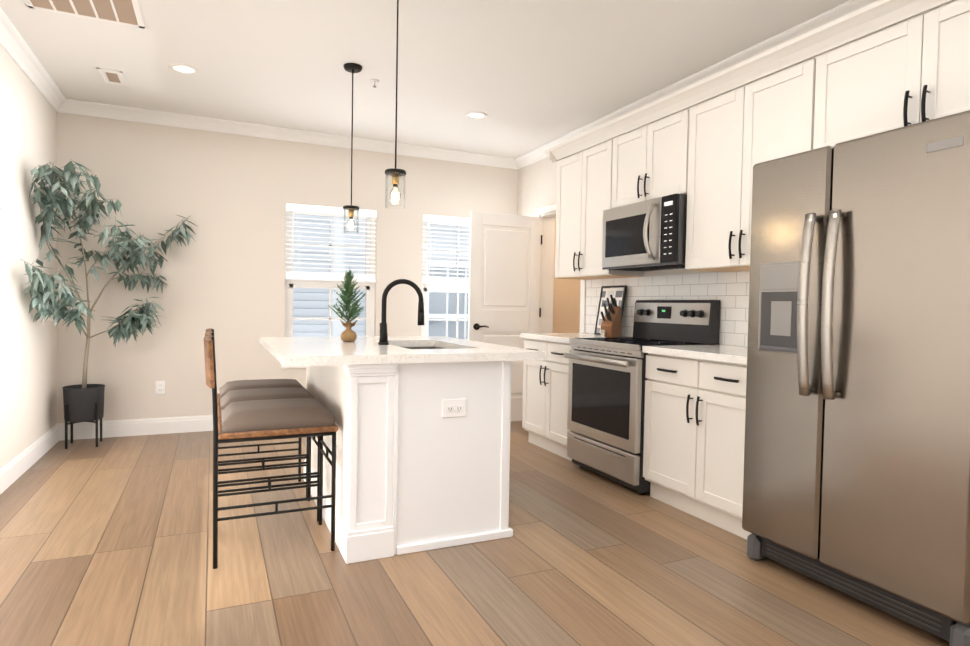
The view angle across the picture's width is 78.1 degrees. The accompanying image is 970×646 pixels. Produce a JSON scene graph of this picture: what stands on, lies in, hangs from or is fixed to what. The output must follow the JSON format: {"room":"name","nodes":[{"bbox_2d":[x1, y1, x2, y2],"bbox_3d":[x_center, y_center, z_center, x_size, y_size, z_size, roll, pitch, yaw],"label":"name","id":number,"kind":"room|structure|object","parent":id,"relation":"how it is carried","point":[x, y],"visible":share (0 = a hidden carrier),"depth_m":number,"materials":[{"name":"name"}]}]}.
{"room":"kitchen","nodes":[
{"label":"kitchen","id":0,"kind":"room"},
{"bbox_2d":[0,45,59,467],"bbox_3d":[-1.545,-0.248,0.522,0.150,2.670,9.420,0,2,-24],"label":"wall","id":1,"kind":"structure","parent":0,"point":[29,125],"depth_m":3.86,"materials":[{"name":"beige paint"}]},
{"bbox_2d":[0,423,60,494],"bbox_3d":[-1.493,1.019,0.593,0.016,0.135,9.120,0,2,-24],"label":"baseboard","id":2,"kind":"structure","parent":1,"relation":"attached to","point":[13,470],"depth_m":3.94,"materials":[{"name":"white wood"}]},
{"bbox_2d":[0,7,67,112],"bbox_3d":[-1.417,-1.535,0.532,0.082,0.092,9.120,0,2,-24],"label":"crown molding","id":3,"kind":"structure","parent":1,"relation":"attached to","point":[16,47],"depth_m":3.83,"materials":[{"name":"white wood"}]},
{"bbox_2d":[60,113,515,422],"bbox_3d":[-1.541,-0.398,5.614,4.020,2.670,0.150,0,2,-24],"label":"wall","id":4,"kind":"structure","parent":0,"point":[224,271],"depth_m":5.16,"materials":[{"name":"beige paint"}]},
{"bbox_2d":[61,415,212,440],"bbox_3d":[-1.524,0.872,5.578,4.030,0.135,0.016,0,2,-24],"label":"baseboard","id":5,"kind":"structure","parent":4,"relation":"attached to","point":[150,426],"depth_m":4.97,"materials":[{"name":"white wood"}]},
{"bbox_2d":[156,381,164,394],"bbox_3d":[-2.725,0.544,5.022,0.072,0.116,0.010,0,2,-24],"label":"wall outlet","id":6,"kind":"object","parent":4,"relation":"attached to","point":[160,387],"visible":1,"depth_m":5.02,"materials":[{"name":"white plastic"}]},
{"bbox_2d":[64,99,515,168],"bbox_3d":[-1.483,-1.682,5.464,3.870,0.092,0.082,0,2,-24],"label":"crown molding","id":7,"kind":"structure","parent":4,"relation":"attached to","point":[78,107],"depth_m":5.28,"materials":[{"name":"white wood"}]},
{"bbox_2d":[281,364,306,368],"bbox_3d":[-1.446,0.372,5.615,0.930,0.085,0.091,0,2,-24],"label":"window sill","id":8,"kind":"structure","parent":4,"relation":"attached to","point":[284,367],"depth_m":5.44,"materials":[{"name":"white wood"}]},
{"bbox_2d":[285,211,374,336],"bbox_3d":[-1.472,-0.381,5.679,0.840,1.415,0.070,0,2,-24],"label":"window","id":9,"kind":"structure","parent":4,"relation":"in","point":[367,287],"depth_m":5.66,"materials":[{"name":"white"}]},
{"bbox_2d":[285,203,376,281],"bbox_3d":[-1.433,-0.740,5.598,0.828,0.688,0.070,0,2,-24],"label":"window blind","id":10,"kind":"object","parent":9,"relation":"attached to","point":[301,275],"visible":0.79,"depth_m":5.57,"materials":[{"name":"white plastic"}]},
{"bbox_2d":[421,222,469,339],"bbox_3d":[-0.289,-0.376,6.218,0.840,1.415,0.070,0,2,-24],"label":"window","id":11,"kind":"structure","parent":4,"relation":"in","point":[437,288],"depth_m":6.14,"materials":[{"name":"white"}]},
{"bbox_2d":[422,214,469,284],"bbox_3d":[-0.250,-0.735,6.137,0.828,0.688,0.070,0,2,-24],"label":"window blind","id":12,"kind":"object","parent":11,"relation":"attached to","point":[460,221],"visible":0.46,"depth_m":6.06,"materials":[{"name":"white plastic"}]},
{"bbox_2d":[0,0,849,157],"bbox_3d":[1.259,-1.630,1.747,6.560,0.120,9.720,0,2,-24],"label":"ceiling","id":13,"kind":"structure","parent":0,"point":[525,76],"depth_m":3.74,"materials":[{"name":"white paint"}]},
{"bbox_2d":[24,0,144,28],"bbox_3d":[-2.055,-1.662,3.015,0.540,0.008,0.575,0,2,-24],"label":"ceiling vent","id":14,"kind":"object","parent":13,"relation":"in","point":[125,12],"visible":1,"depth_m":3.17,"materials":[{"name":"white metal"}]},
{"bbox_2d":[97,68,127,86],"bbox_3d":[-2.585,-1.706,4.155,0.150,0.006,0.310,0,2,-24],"label":"ceiling vent","id":15,"kind":"object","parent":13,"relation":"in","point":[112,77],"visible":1,"depth_m":4.15,"materials":[{"name":"white metal"}]},
{"bbox_2d":[168,63,198,74],"bbox_3d":[-2.005,-1.689,3.980,0.184,0.008,0.184,0,2,-24],"label":"recessed light","id":16,"kind":"object","parent":13,"relation":"in","point":[181,68],"visible":1,"depth_m":3.97,"materials":[{"name":"white"}]},
{"bbox_2d":[343,63,361,233],"bbox_3d":[-0.870,-1.128,3.908,0.120,1.084,0.120,0,2,-24],"label":"pendant light","id":17,"kind":"object","parent":13,"relation":"hanging from","point":[352,68],"visible":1,"depth_m":3.90,"materials":[{"name":"black metal"}]},
{"bbox_2d":[370,79,378,87],"bbox_3d":[-0.762,-1.654,4.135,0.064,0.042,0.064,0,2,-24],"label":"sprinkler","id":18,"kind":"object","parent":13,"relation":"attached to","point":[374,81],"visible":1,"depth_m":4.13,"materials":[{"name":"white metal"}]},
{"bbox_2d":[385,0,405,208],"bbox_3d":[-0.435,-1.102,2.941,0.120,1.064,0.120,0,2,-24],"label":"pendant light","id":19,"kind":"object","parent":13,"relation":"hanging from","point":[395,173],"visible":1,"depth_m":2.94,"materials":[{"name":"black metal"}]},
{"bbox_2d":[465,112,487,118],"bbox_3d":[-0.069,-1.680,4.845,0.184,0.008,0.184,0,2,-24],"label":"recessed light","id":20,"kind":"object","parent":13,"relation":"in","point":[476,115],"visible":1,"depth_m":4.84,"materials":[{"name":"white"}]},
{"bbox_2d":[0,421,949,645],"bbox_3d":[1.210,1.159,1.829,6.560,0.120,9.720,0,2,-24],"label":"floor","id":21,"kind":"structure","parent":0,"point":[108,541],"depth_m":2.50,"materials":[{"name":"brown wood"}]},
{"bbox_2d":[21,160,195,448],"bbox_3d":[-2.647,-0.061,4.353,0.990,2.032,1.179,0,2,-24],"label":"potted tree","id":22,"kind":"object","parent":21,"relation":"on","point":[83,401],"visible":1,"depth_m":4.42,"materials":[{"name":"green plant"}]},
{"bbox_2d":[206,328,307,497],"bbox_3d":[-1.327,0.521,3.492,0.557,0.965,0.390,0,2,-24],"label":"bar stool","id":23,"kind":"object","parent":21,"relation":"on","point":[226,387],"visible":0.4,"depth_m":3.44,"materials":[{"name":"leather"}]},
{"bbox_2d":[205,332,318,520],"bbox_3d":[-1.161,0.535,3.128,0.557,0.965,0.390,0,2,-24],"label":"bar stool","id":24,"kind":"object","parent":21,"relation":"on","point":[227,398],"visible":0.4,"depth_m":3.08,"materials":[{"name":"black metal"}]},
{"bbox_2d":[204,336,338,568],"bbox_3d":[-0.996,0.549,2.765,0.557,0.965,0.390,0,2,-24],"label":"bar stool","id":25,"kind":"object","parent":21,"relation":"on","point":[253,420],"visible":1,"depth_m":2.63,"materials":[{"name":"black metal"}]},
{"bbox_2d":[303,361,512,563],"bbox_3d":[-0.503,0.590,3.352,0.820,0.866,1.352,0,2,-24],"label":"kitchen island","id":26,"kind":"object","parent":21,"relation":"on","point":[422,456],"visible":0.88,"depth_m":2.76,"materials":[{"name":"white wood"}]},
{"bbox_2d":[259,336,544,365],"bbox_3d":[-0.557,0.244,3.329,1.220,0.260,1.425,0,2,-24],"label":"island countertop","id":27,"kind":"structure","parent":26,"relation":"on","point":[302,351],"depth_m":2.87,"materials":[{"name":"stone"}]},
{"bbox_2d":[328,268,364,341],"bbox_3d":[-0.776,-0.113,3.404,0.230,0.440,0.217,0,2,-24],"label":"pine","id":28,"kind":"object","parent":27,"relation":"on","point":[348,334],"visible":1,"depth_m":3.40,"materials":[{"name":"green plant"}]},
{"bbox_2d":[378,279,423,344],"bbox_3d":[-0.472,-0.064,3.314,0.261,0.358,0.138,0,2,-24],"label":"faucet","id":29,"kind":"object","parent":27,"relation":"on","point":[383,339],"visible":1,"depth_m":3.24,"materials":[{"name":"black metal"}]},
{"bbox_2d":[522,339,573,460],"bbox_3d":[0.744,0.572,4.723,0.607,0.866,0.760,0,2,-24],"label":"base cabinet","id":30,"kind":"object","parent":21,"relation":"on","point":[545,382],"depth_m":4.59,"materials":[{"name":"white wood"}]},
{"bbox_2d":[520,333,746,364],"bbox_3d":[1.074,0.144,3.973,0.632,0.040,2.393,0,2,-24],"label":"countertop","id":31,"kind":"structure","parent":30,"relation":"on","point":[729,354],"depth_m":3.38,"materials":[{"name":"stone"}]},
{"bbox_2d":[594,285,626,334],"bbox_3d":[0.996,-0.098,4.758,0.078,0.398,0.310,0,2,-24],"label":"picture frame","id":32,"kind":"object","parent":31,"relation":"on","point":[618,293],"visible":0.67,"depth_m":4.81,"materials":[{"name":"black plastic"}]},
{"bbox_2d":[600,295,621,337],"bbox_3d":[0.934,-0.054,4.478,0.090,0.319,0.200,2,2,40],"label":"knife block","id":33,"kind":"object","parent":31,"relation":"on","point":[611,324],"visible":1,"depth_m":4.46,"materials":[{"name":"brown wood"}]},
{"bbox_2d":[564,300,719,494],"bbox_3d":[1.010,0.436,4.000,0.706,1.190,0.756,0,2,-24],"label":"range","id":34,"kind":"object","parent":21,"relation":"on","point":[606,402],"visible":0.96,"depth_m":3.85,"materials":[{"name":"silver metal"}]},
{"bbox_2d":[643,353,751,538],"bbox_3d":[1.395,0.625,3.293,0.607,0.866,0.856,0,2,-24],"label":"base cabinet","id":35,"kind":"object","parent":21,"relation":"on","point":[694,436],"depth_m":3.17,"materials":[{"name":"white wood"}]},
{"bbox_2d":[742,110,969,645],"bbox_3d":[1.662,0.199,2.423,0.812,1.780,0.898,0,2,-24],"label":"refrigerator","id":36,"kind":"object","parent":21,"relation":"on","point":[856,479],"visible":1,"depth_m":2.19,"materials":[{"name":"silver metal"}]},
{"bbox_2d":[516,157,743,346],"bbox_3d":[2.281,-0.231,2.265,0.160,2.670,9.420,0,2,-24],"label":"wall","id":37,"kind":"structure","parent":0,"point":[536,182],"depth_m":6.21,"materials":[{"name":"beige paint"}]},
{"bbox_2d":[468,211,541,421],"bbox_3d":[0.193,-0.041,5.735,0.758,1.988,0.157,0,2,-24],"label":"interior door","id":38,"kind":"structure","parent":37,"relation":"in","point":[504,308],"depth_m":5.71,"materials":[{"name":"white wood"}]},
{"bbox_2d":[536,203,585,332],"bbox_3d":[0.756,-0.072,5.623,0.186,2.100,0.900,0,2,-24],"label":"door frame","id":39,"kind":"structure","parent":37,"relation":"attached to","point":[547,214],"depth_m":5.93,"materials":[{"name":"white wood"}]},
{"bbox_2d":[553,128,644,279],"bbox_3d":[0.912,-0.870,4.708,0.324,1.014,0.826,0,2,-24],"label":"upper cabinet","id":40,"kind":"object","parent":37,"relation":"attached to","point":[586,173],"depth_m":4.63,"materials":[{"name":"white wood"}]},
{"bbox_2d":[617,100,688,206],"bbox_3d":[1.218,-1.077,4.039,0.324,0.550,0.756,0,2,-24],"label":"upper cabinet","id":41,"kind":"object","parent":37,"relation":"attached to","point":[651,149],"depth_m":3.91,"materials":[{"name":"white wood"}]},
{"bbox_2d":[602,193,686,270],"bbox_3d":[1.145,-0.583,4.023,0.461,0.427,0.748,0,2,-24],"label":"over-the-range microwave","id":42,"kind":"object","parent":41,"relation":"attached to","point":[648,235],"visible":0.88,"depth_m":3.87,"materials":[{"name":"silver metal"}]},
{"bbox_2d":[585,271,749,346],"bbox_3d":[1.367,-0.103,4.090,0.008,0.456,2.381,0,2,-24],"label":"tile backsplash","id":43,"kind":"structure","parent":37,"relation":"attached to","point":[729,291],"depth_m":4.03,"materials":[{"name":"white tile"}]},
{"bbox_2d":[512,0,877,168],"bbox_3d":[2.203,-1.520,2.181,0.082,0.092,9.120,0,2,-24],"label":"crown molding","id":44,"kind":"structure","parent":37,"relation":"attached to","point":[536,154],"depth_m":3.82,"materials":[{"name":"white wood"}]},
{"bbox_2d":[685,44,816,271],"bbox_3d":[1.530,-0.819,3.350,0.324,1.014,0.895,0,2,-24],"label":"upper cabinet","id":45,"kind":"object","parent":37,"relation":"attached to","point":[706,145],"depth_m":3.29,"materials":[{"name":"white wood"}]},
{"bbox_2d":[813,0,969,148],"bbox_3d":[1.920,-1.032,2.497,0.324,0.524,0.956,0,2,-24],"label":"upper cabinet","id":46,"kind":"object","parent":37,"relation":"attached to","point":[910,65],"depth_m":2.53,"materials":[{"name":"white wood"}]},
{"label":"outside","id":47,"kind":"structure","parent":0,"visible":0},
{"bbox_2d":[293,214,469,339],"bbox_3d":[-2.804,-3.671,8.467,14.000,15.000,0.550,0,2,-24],"label":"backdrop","id":48,"kind":"structure","parent":47,"point":[430,315],"depth_m":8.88,"materials":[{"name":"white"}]}
]}

